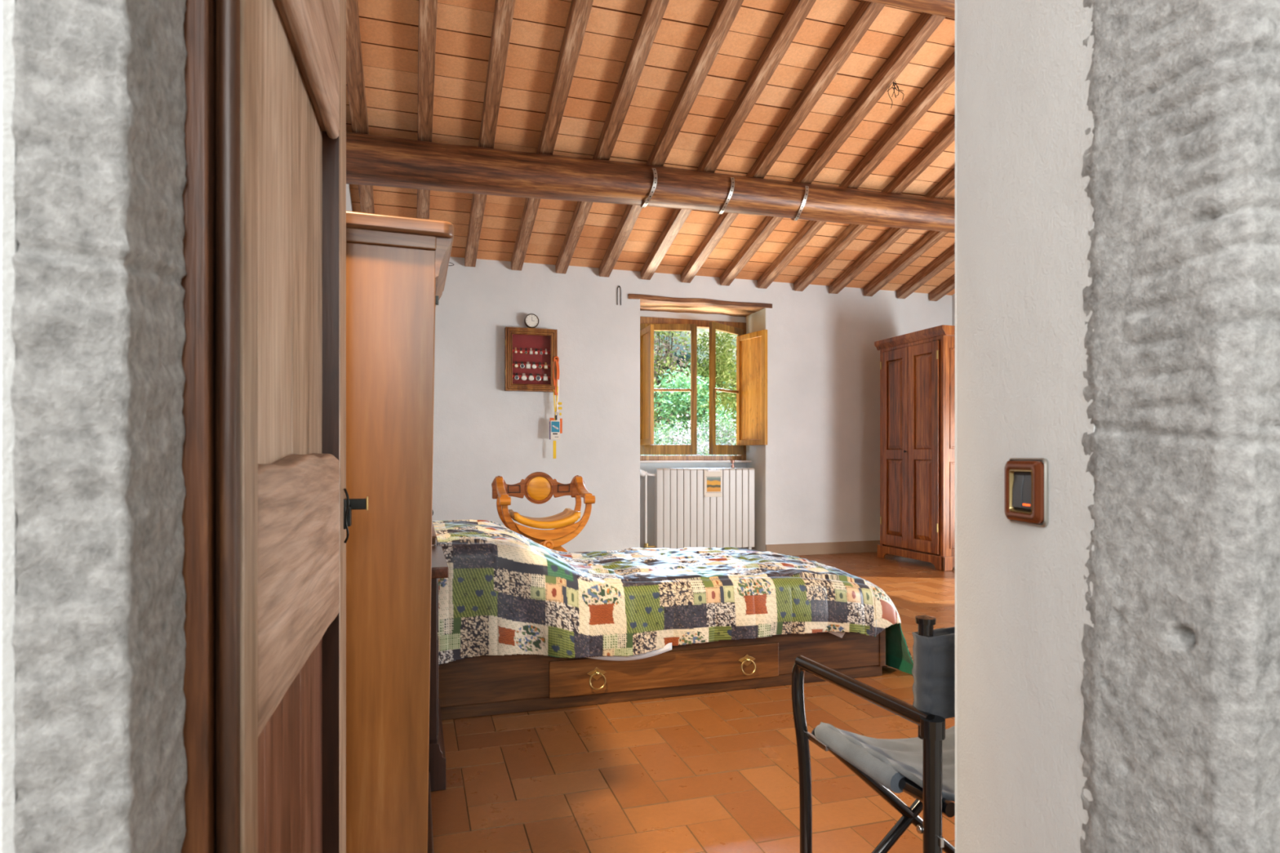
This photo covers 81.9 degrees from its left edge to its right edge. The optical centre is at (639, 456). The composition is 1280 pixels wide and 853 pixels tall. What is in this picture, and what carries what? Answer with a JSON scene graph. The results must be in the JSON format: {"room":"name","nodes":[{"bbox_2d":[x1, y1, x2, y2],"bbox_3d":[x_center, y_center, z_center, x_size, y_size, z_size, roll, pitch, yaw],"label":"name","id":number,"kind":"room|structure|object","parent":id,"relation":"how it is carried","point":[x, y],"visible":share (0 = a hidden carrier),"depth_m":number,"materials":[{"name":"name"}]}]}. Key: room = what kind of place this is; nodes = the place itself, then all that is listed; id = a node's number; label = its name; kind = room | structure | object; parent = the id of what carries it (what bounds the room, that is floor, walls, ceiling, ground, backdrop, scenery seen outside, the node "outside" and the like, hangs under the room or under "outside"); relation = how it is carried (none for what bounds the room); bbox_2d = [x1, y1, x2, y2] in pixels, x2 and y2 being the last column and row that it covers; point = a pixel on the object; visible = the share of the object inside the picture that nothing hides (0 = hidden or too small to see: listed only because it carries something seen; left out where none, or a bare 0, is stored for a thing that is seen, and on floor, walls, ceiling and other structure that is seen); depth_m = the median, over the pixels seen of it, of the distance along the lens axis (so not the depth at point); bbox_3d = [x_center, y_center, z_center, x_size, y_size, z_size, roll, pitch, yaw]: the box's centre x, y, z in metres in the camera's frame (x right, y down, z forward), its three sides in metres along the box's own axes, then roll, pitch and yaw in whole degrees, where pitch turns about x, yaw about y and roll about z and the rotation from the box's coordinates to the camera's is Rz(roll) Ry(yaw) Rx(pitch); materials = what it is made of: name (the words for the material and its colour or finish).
{"room":"bedroom","nodes":[
{"label":"bedroom","id":0,"kind":"room"},
{"bbox_2d":[346,183,353,211],"bbox_3d":[-1.775,-1.392,3.665,0.300,4.884,7.250,0,0,-17],"label":"wall","id":1,"kind":"structure","parent":0,"point":[348,200],"depth_m":5.63,"materials":[{"name":"white paint"}]},
{"bbox_2d":[863,0,955,18],"bbox_3d":[1.584,-2.619,4.054,6.450,0.324,0.312,0,0,-17],"label":"log beam","id":2,"kind":"structure","parent":1,"relation":"attached to","point":[946,8],"depth_m":4.05,"materials":[{"name":"brown wood"}]},
{"bbox_2d":[0,0,1095,852],"bbox_3d":[0.676,-1.550,1.000,9.880,5.200,0.485,0,0,-17],"label":"wall","id":3,"kind":"structure","parent":0,"point":[1024,211],"depth_m":1.00,"materials":[{"name":"white paint"}]},
{"bbox_2d":[10,0,187,852],"bbox_3d":[-0.418,-0.142,0.585,0.069,2.385,0.171,0,0,-17],"label":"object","id":4,"kind":"structure","parent":3,"relation":"attached to","point":[98,331],"depth_m":0.53,"materials":[{"name":"grey stone"}]},
{"bbox_2d":[180,0,239,852],"bbox_3d":[0.043,-0.035,0.862,1.112,2.170,0.098,0,0,-17],"label":"trim","id":5,"kind":"structure","parent":3,"relation":"attached to","point":[211,196],"depth_m":0.69,"materials":[{"name":"brown wood"}]},
{"bbox_2d":[240,0,368,852],"bbox_3d":[-0.497,0.000,1.113,0.093,2.080,0.820,0,0,-15],"label":"door","id":6,"kind":"structure","parent":3,"relation":"in","point":[296,507],"depth_m":1.06,"materials":[{"name":"brown wood"}]},
{"bbox_2d":[1004,457,1048,527],"bbox_3d":[0.520,0.047,0.999,0.013,0.090,0.090,0,0,-3],"label":"light switch","id":7,"kind":"object","parent":3,"relation":"attached to","point":[1028,491],"visible":1,"depth_m":0.99,"materials":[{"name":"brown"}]},
{"bbox_2d":[1080,0,1279,852],"bbox_3d":[0.626,-0.142,0.769,0.286,2.385,0.136,0,0,27],"label":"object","id":8,"kind":"structure","parent":3,"relation":"attached to","point":[1180,747],"depth_m":0.76,"materials":[{"name":"grey stone"}]},
{"bbox_2d":[346,0,955,295],"bbox_3d":[1.403,-2.765,4.642,7.150,2.198,7.250,0,0,-17],"label":"ceiling","id":9,"kind":"structure","parent":0,"point":[388,28],"depth_m":5.15,"materials":[{"name":"ceramic"}]},
{"bbox_2d":[346,0,374,213],"bbox_3d":[-1.507,-2.657,3.708,0.104,1.808,6.023,0,0,-17],"label":"rafter","id":10,"kind":"object","parent":9,"relation":"attached to","point":[354,64],"visible":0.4,"depth_m":4.62,"materials":[{"name":"brown wood"}]},
{"bbox_2d":[417,0,437,219],"bbox_3d":[-1.096,-2.657,3.834,0.102,1.807,6.023,0,0,-17],"label":"rafter","id":11,"kind":"object","parent":9,"relation":"attached to","point":[428,9],"visible":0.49,"depth_m":4.61,"materials":[{"name":"brown wood"}]},
{"bbox_2d":[464,0,515,266],"bbox_3d":[-0.694,-2.657,3.958,0.105,1.807,6.023,0,0,-17],"label":"rafter","id":12,"kind":"object","parent":9,"relation":"attached to","point":[504,10],"visible":0.81,"depth_m":4.82,"materials":[{"name":"brown wood"}]},
{"bbox_2d":[511,0,593,270],"bbox_3d":[-0.285,-2.656,4.084,0.103,1.808,6.023,0,0,-17],"label":"rafter","id":13,"kind":"object","parent":9,"relation":"attached to","point":[580,11],"visible":0.81,"depth_m":4.88,"materials":[{"name":"brown wood"}]},
{"bbox_2d":[555,0,669,273],"bbox_3d":[0.120,-2.657,4.208,0.105,1.808,6.023,0,0,-17],"label":"rafter","id":14,"kind":"object","parent":9,"relation":"attached to","point":[653,11],"visible":0.84,"depth_m":4.96,"materials":[{"name":"brown wood"}]},
{"bbox_2d":[598,0,743,277],"bbox_3d":[0.527,-2.656,4.333,0.105,1.810,6.023,0,0,-17],"label":"rafter","id":15,"kind":"object","parent":9,"relation":"attached to","point":[726,11],"visible":0.88,"depth_m":5.03,"materials":[{"name":"brown wood"}]},
{"bbox_2d":[640,0,816,279],"bbox_3d":[0.931,-2.657,4.458,0.105,1.807,6.023,0,0,-17],"label":"rafter","id":16,"kind":"object","parent":9,"relation":"attached to","point":[797,11],"visible":0.87,"depth_m":5.11,"materials":[{"name":"brown wood"}]},
{"bbox_2d":[680,0,884,283],"bbox_3d":[1.339,-2.657,4.583,0.104,1.808,6.023,0,0,-17],"label":"rafter","id":17,"kind":"object","parent":9,"relation":"attached to","point":[866,12],"visible":0.87,"depth_m":5.17,"materials":[{"name":"brown wood"}]},
{"bbox_2d":[719,12,945,285],"bbox_3d":[1.746,-2.657,4.708,0.104,1.808,6.022,0,0,-17],"label":"rafter","id":18,"kind":"object","parent":9,"relation":"attached to","point":[926,24],"visible":0.88,"depth_m":5.32,"materials":[{"name":"brown wood"}]},
{"bbox_2d":[886,80,903,108],"bbox_3d":[1.732,-2.458,5.005,0.119,0.189,0.057,0,0,-4],"label":"wire twist","id":19,"kind":"object","parent":18,"relation":"hanging from","point":[894,82],"visible":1,"depth_m":5.00,"materials":[{"name":"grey metal"}]},
{"bbox_2d":[756,50,955,288],"bbox_3d":[2.150,-2.656,4.832,0.102,1.809,6.023,0,0,-17],"label":"rafter","id":20,"kind":"object","parent":9,"relation":"attached to","point":[944,77],"visible":0.73,"depth_m":5.68,"materials":[{"name":"brown wood"}]},
{"bbox_2d":[793,115,955,291],"bbox_3d":[2.555,-2.657,4.957,0.104,1.808,6.023,0,0,-17],"label":"rafter","id":21,"kind":"object","parent":9,"relation":"attached to","point":[945,136],"visible":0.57,"depth_m":6.16,"materials":[{"name":"brown wood"}]},
{"bbox_2d":[828,167,955,293],"bbox_3d":[2.965,-2.657,5.083,0.103,1.808,6.023,0,0,-17],"label":"rafter","id":22,"kind":"object","parent":9,"relation":"attached to","point":[947,184],"visible":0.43,"depth_m":7.11,"materials":[{"name":"brown wood"}]},
{"bbox_2d":[862,230,948,296],"bbox_3d":[3.372,-2.656,5.208,0.106,1.808,6.023,0,0,-17],"label":"rafter","id":23,"kind":"object","parent":9,"relation":"attached to","point":[931,237],"visible":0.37,"depth_m":7.43,"materials":[{"name":"brown wood"}]},
{"bbox_2d":[896,244,955,298],"bbox_3d":[3.778,-2.657,5.333,0.102,1.808,6.023,0,0,-17],"label":"rafter","id":24,"kind":"object","parent":9,"relation":"attached to","point":[947,257],"visible":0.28,"depth_m":7.72,"materials":[{"name":"brown wood"}]},
{"bbox_2d":[928,274,955,301],"bbox_3d":[4.186,-2.657,5.458,0.106,1.808,6.023,0,0,-17],"label":"rafter","id":25,"kind":"object","parent":9,"relation":"attached to","point":[948,285],"visible":0.16,"depth_m":8.12,"materials":[{"name":"brown wood"}]},
{"bbox_2d":[432,256,951,552],"bbox_3d":[0.441,-0.550,7.773,6.950,3.200,0.600,0,0,-17],"label":"wall","id":26,"kind":"structure","parent":0,"point":[817,473],"depth_m":7.27,"materials":[{"name":"white paint"}]},
{"bbox_2d":[504,326,557,392],"bbox_3d":[-1.029,-0.910,6.955,0.489,0.590,0.095,0,0,-17],"label":"display case","id":27,"kind":"object","parent":26,"relation":"attached to","point":[514,337],"visible":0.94,"depth_m":6.96,"materials":[{"name":"brown wood"}]},
{"bbox_2d":[514,373,519,379],"bbox_3d":[-1.158,-0.752,6.919,0.042,0.066,0.024,0,0,-17],"label":"wristwatch","id":28,"kind":"object","parent":27,"relation":"in","point":[516,377],"visible":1,"depth_m":6.91,"materials":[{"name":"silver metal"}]},
{"bbox_2d":[520,361,524,368],"bbox_3d":[-1.108,-0.862,6.935,0.043,0.067,0.024,0,0,-17],"label":"wristwatch","id":29,"kind":"object","parent":27,"relation":"in","point":[522,366],"visible":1,"depth_m":6.92,"materials":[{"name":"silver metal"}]},
{"bbox_2d":[521,373,526,380],"bbox_3d":[-1.093,-0.750,6.939,0.051,0.071,0.024,0,0,-17],"label":"wristwatch","id":30,"kind":"object","parent":27,"relation":"in","point":[523,376],"visible":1,"depth_m":6.93,"materials":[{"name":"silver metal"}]},
{"bbox_2d":[525,361,530,368],"bbox_3d":[-1.054,-0.862,6.951,0.043,0.067,0.024,0,0,-17],"label":"wristwatch","id":31,"kind":"object","parent":27,"relation":"in","point":[527,366],"visible":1,"depth_m":6.94,"materials":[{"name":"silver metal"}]},
{"bbox_2d":[528,373,533,380],"bbox_3d":[-1.028,-0.750,6.959,0.051,0.071,0.024,0,0,-17],"label":"wristwatch","id":32,"kind":"object","parent":27,"relation":"in","point":[531,377],"visible":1,"depth_m":6.95,"materials":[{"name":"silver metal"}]},
{"bbox_2d":[524,313,538,328],"bbox_3d":[-1.023,-1.273,6.952,0.136,0.141,0.065,0,0,-17],"label":"alarm clock","id":33,"kind":"object","parent":27,"relation":"on","point":[531,320],"visible":1,"depth_m":6.93,"materials":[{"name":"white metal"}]},
{"bbox_2d":[532,361,536,368],"bbox_3d":[-1.001,-0.862,6.968,0.043,0.067,0.024,0,0,-17],"label":"wristwatch","id":34,"kind":"object","parent":27,"relation":"in","point":[534,366],"visible":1,"depth_m":6.96,"materials":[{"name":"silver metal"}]},
{"bbox_2d":[535,373,541,381],"bbox_3d":[-0.963,-0.750,6.979,0.051,0.071,0.024,0,0,-17],"label":"wristwatch","id":35,"kind":"object","parent":27,"relation":"in","point":[538,378],"visible":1,"depth_m":6.97,"materials":[{"name":"silver metal"}]},
{"bbox_2d":[543,362,547,368],"bbox_3d":[-0.894,-0.864,7.000,0.035,0.063,0.024,0,0,-17],"label":"wristwatch","id":36,"kind":"object","parent":27,"relation":"in","point":[545,366],"visible":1,"depth_m":6.99,"materials":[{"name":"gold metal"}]},
{"bbox_2d":[543,373,547,380],"bbox_3d":[-0.898,-0.752,6.999,0.042,0.066,0.024,0,0,-17],"label":"wristwatch","id":37,"kind":"object","parent":27,"relation":"in","point":[545,377],"visible":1,"depth_m":6.99,"materials":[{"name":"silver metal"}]},
{"bbox_2d":[549,355,562,458],"bbox_3d":[-0.797,-0.464,6.976,0.124,0.968,0.030,0,0,-17],"label":"badge","id":38,"kind":"object","parent":27,"relation":"hanging from","point":[555,426],"visible":1,"depth_m":6.97,"materials":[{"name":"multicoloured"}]},
{"bbox_2d":[551,421,559,431],"bbox_3d":[-0.798,-0.280,6.963,0.078,0.100,0.002,0,0,-17],"label":"print","id":39,"kind":"object","parent":38,"relation":"on","point":[554,424],"depth_m":6.96,"materials":[{"name":"teal paper"}]},
{"bbox_2d":[617,285,621,305],"bbox_3d":[-0.204,-1.584,7.250,0.043,0.189,0.012,0,0,-17],"label":"wire loop","id":40,"kind":"object","parent":26,"relation":"attached to","point":[619,286],"visible":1,"depth_m":7.25,"materials":[{"name":"grey metal"}]},
{"bbox_2d":[640,460,751,462],"bbox_3d":[0.525,0.055,7.961,1.376,0.020,0.250,0,0,-17],"label":"trim","id":41,"kind":"structure","parent":26,"relation":"attached to","point":[641,461],"depth_m":7.85,"materials":[{"name":"stone"}]},
{"bbox_2d":[628,293,772,316],"bbox_3d":[0.554,-1.579,7.779,1.570,0.059,0.575,0,0,-17],"label":"trim","id":42,"kind":"structure","parent":26,"relation":"attached to","point":[647,302],"depth_m":7.65,"materials":[{"name":"brown wood"}]},
{"bbox_2d":[640,316,767,460],"bbox_3d":[0.595,-0.720,7.763,1.360,1.530,0.628,0,0,-17],"label":"window","id":43,"kind":"structure","parent":26,"relation":"in","point":[751,352],"depth_m":7.79,"materials":[{"name":"brown wood"}]},
{"bbox_2d":[573,540,879,555],"bbox_3d":[0.531,0.988,7.479,6.350,0.125,0.015,0,0,-17],"label":"baseboard","id":44,"kind":"structure","parent":26,"relation":"attached to","point":[849,547],"depth_m":7.92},
{"bbox_2d":[431,551,955,852],"bbox_3d":[0.082,1.053,2.965,9.900,0.007,9.620,0,0,-17],"label":"floor","id":45,"kind":"structure","parent":0,"point":[717,772],"depth_m":2.45,"materials":[{"name":"tile"}]},
{"bbox_2d":[346,210,453,852],"bbox_3d":[-0.780,0.246,1.946,0.510,1.602,0.622,1,0,-17],"label":"tall cabinet","id":46,"kind":"object","parent":45,"relation":"on","point":[397,267],"visible":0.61,"depth_m":1.70,"materials":[{"name":"brown wood"}]},
{"bbox_2d":[428,546,448,791],"bbox_3d":[-0.952,0.700,2.529,0.547,0.700,0.597,0,0,-17],"label":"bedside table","id":47,"kind":"object","parent":45,"relation":"on","point":[437,756],"visible":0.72,"depth_m":2.34,"materials":[{"name":"brown wood"}]},
{"bbox_2d":[491,471,595,551],"bbox_3d":[-0.657,0.580,4.981,0.655,0.947,0.451,0,0,-17],"label":"chair","id":48,"kind":"object","parent":45,"relation":"on","point":[538,487],"visible":0.78,"depth_m":4.90,"materials":[{"name":"orange wood"}]},
{"bbox_2d":[431,511,885,720],"bbox_3d":[0.034,0.653,3.622,2.114,0.793,0.935,0,0,-17],"label":"bed","id":49,"kind":"object","parent":45,"relation":"on","point":[481,686],"visible":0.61,"depth_m":3.16,"materials":[{"name":"brown wood"}]},
{"bbox_2d":[530,545,550,555],"bbox_3d":[-0.656,0.515,3.429,0.500,0.210,0.720,0,0,-17],"label":"pillow","id":50,"kind":"object","parent":49,"relation":"on","point":[533,546],"visible":0.05,"depth_m":3.38,"materials":[{"name":"white fabric"}]},
{"bbox_2d":[431,519,913,675],"bbox_3d":[0.045,0.758,3.682,2.375,0.862,1.138,0,0,-17],"label":"patchwork quilt","id":51,"kind":"object","parent":49,"relation":"on","point":[501,595],"visible":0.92,"depth_m":3.16,"materials":[{"name":"fabric"}]},
{"bbox_2d":[584,631,845,661],"bbox_3d":[0.365,0.796,3.238,1.280,0.132,0.018,0,0,-17],"label":"sheet","id":52,"kind":"object","parent":49,"relation":"attached to","point":[667,647],"visible":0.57,"depth_m":3.12,"materials":[{"name":"white fabric"}]},
{"bbox_2d":[640,467,754,550],"bbox_3d":[0.593,0.585,7.656,1.276,0.930,0.088,0,0,-17],"label":"radiator","id":53,"kind":"object","parent":45,"relation":"on","point":[684,517],"visible":0.87,"depth_m":7.62,"materials":[{"name":"white metal"}]},
{"bbox_2d":[703,469,721,497],"bbox_3d":[0.757,0.279,7.649,0.197,0.282,0.010,0,0,-17],"label":"wall calendar","id":54,"kind":"object","parent":53,"relation":"attached to","point":[712,478],"visible":1,"depth_m":7.65,"materials":[{"name":"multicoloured paper"}]},
{"bbox_2d":[706,477,720,491],"bbox_3d":[0.766,0.290,7.651,0.154,0.150,0.002,0,0,-17],"label":"picture","id":55,"kind":"object","parent":54,"relation":"on","point":[713,484],"depth_m":7.65},
{"bbox_2d":[730,460,734,467],"bbox_3d":[0.977,0.078,7.780,0.044,0.080,0.044,0,0,-17],"label":"ornament","id":56,"kind":"object","parent":53,"relation":"on","point":[731,461],"visible":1,"depth_m":7.77,"materials":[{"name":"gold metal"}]},
{"bbox_2d":[791,615,955,852],"bbox_3d":[0.682,0.660,1.493,0.614,0.779,0.433,0,0,-17],"label":"folding chair","id":57,"kind":"object","parent":45,"relation":"on","point":[922,766],"visible":0.29,"depth_m":1.36,"materials":[{"name":"black"}]},
{"bbox_2d":[874,324,955,571],"bbox_3d":[2.889,-0.075,7.301,0.606,2.250,1.040,0,0,-17],"label":"armoire","id":58,"kind":"object","parent":45,"relation":"on","point":[917,368],"visible":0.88,"depth_m":7.06,"materials":[{"name":"red wood"}]},
{"bbox_2d":[951,293,955,325],"bbox_3d":[4.581,-1.392,5.619,0.300,4.884,7.250,0,0,-17],"label":"wall","id":59,"kind":"structure","parent":0,"point":[953,295],"depth_m":8.39,"materials":[{"name":"white paint"}]},
{"bbox_2d":[346,131,955,232],"bbox_3d":[1.011,-2.046,5.918,6.450,0.362,0.326,0,0,-17],"label":"log beam","id":60,"kind":"structure","parent":59,"relation":"attached to","point":[375,160],"depth_m":5.44,"materials":[{"name":"brown wood"}]},
{"label":"outside","id":61,"kind":"structure","parent":0,"visible":0},
{"bbox_3d":[8.211,1.750,24.337,90.000,0.200,26.300,0,0,-17],"label":"ground","id":62,"kind":"structure","parent":61,"visible":0},
{"bbox_2d":[648,329,704,455],"bbox_3d":[0.414,-0.927,15.192,2.133,5.651,1.622,0,0,-20],"label":"young tree","id":63,"kind":"object","parent":62,"relation":"on","point":[659,370],"visible":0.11,"depth_m":15.14,"materials":[{"name":"green plant"}]},
{"bbox_2d":[640,405,736,455],"bbox_3d":[0.481,0.670,10.613,2.450,2.825,1.611,0,0,-27],"label":"bush","id":64,"kind":"object","parent":62,"relation":"on","point":[661,435],"visible":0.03,"depth_m":10.58,"materials":[{"name":"green plant"}]},
{"bbox_2d":[653,362,736,455],"bbox_3d":[0.891,0.141,13.698,2.378,3.840,1.705,0,0,-17],"label":"bush","id":65,"kind":"object","parent":62,"relation":"on","point":[670,397],"visible":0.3,"depth_m":13.51,"materials":[{"name":"green plant"}]},
{"bbox_2d":[653,349,736,439],"bbox_3d":[1.772,-0.952,27.720,6.810,6.293,3.317,0,0,-17],"label":"tree","id":66,"kind":"object","parent":62,"relation":"on","point":[687,355],"visible":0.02,"depth_m":27.38,"materials":[{"name":"green plant"}]},
{"bbox_2d":[665,408,737,455],"bbox_3d":[1.270,0.584,12.077,2.440,2.953,1.582,0,0,-17],"label":"bush","id":67,"kind":"object","parent":62,"relation":"on","point":[731,433],"visible":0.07,"depth_m":12.01,"materials":[{"name":"green plant"}]},
{"bbox_2d":[667,330,736,450],"bbox_3d":[1.650,-0.707,17.228,2.310,5.223,1.762,0,0,-12],"label":"bush","id":68,"kind":"object","parent":62,"relation":"on","point":[703,371],"visible":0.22,"depth_m":17.12,"materials":[{"name":"green plant"}]},
{"bbox_2d":[697,345,736,434],"bbox_3d":[2.392,-0.514,19.642,2.703,5.034,1.876,0,0,-17],"label":"bush","id":69,"kind":"object","parent":62,"relation":"on","point":[735,375],"visible":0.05,"depth_m":19.30,"materials":[{"name":"green plant"}]},
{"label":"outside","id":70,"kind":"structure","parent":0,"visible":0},
{"bbox_2d":[653,328,737,442],"bbox_3d":[20.016,-12.202,71.017,160.000,33.439,60.000,0,0,-17],"label":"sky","id":71,"kind":"structure","parent":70,"point":[700,331],"depth_m":49.10,"materials":[{"name":"white"}]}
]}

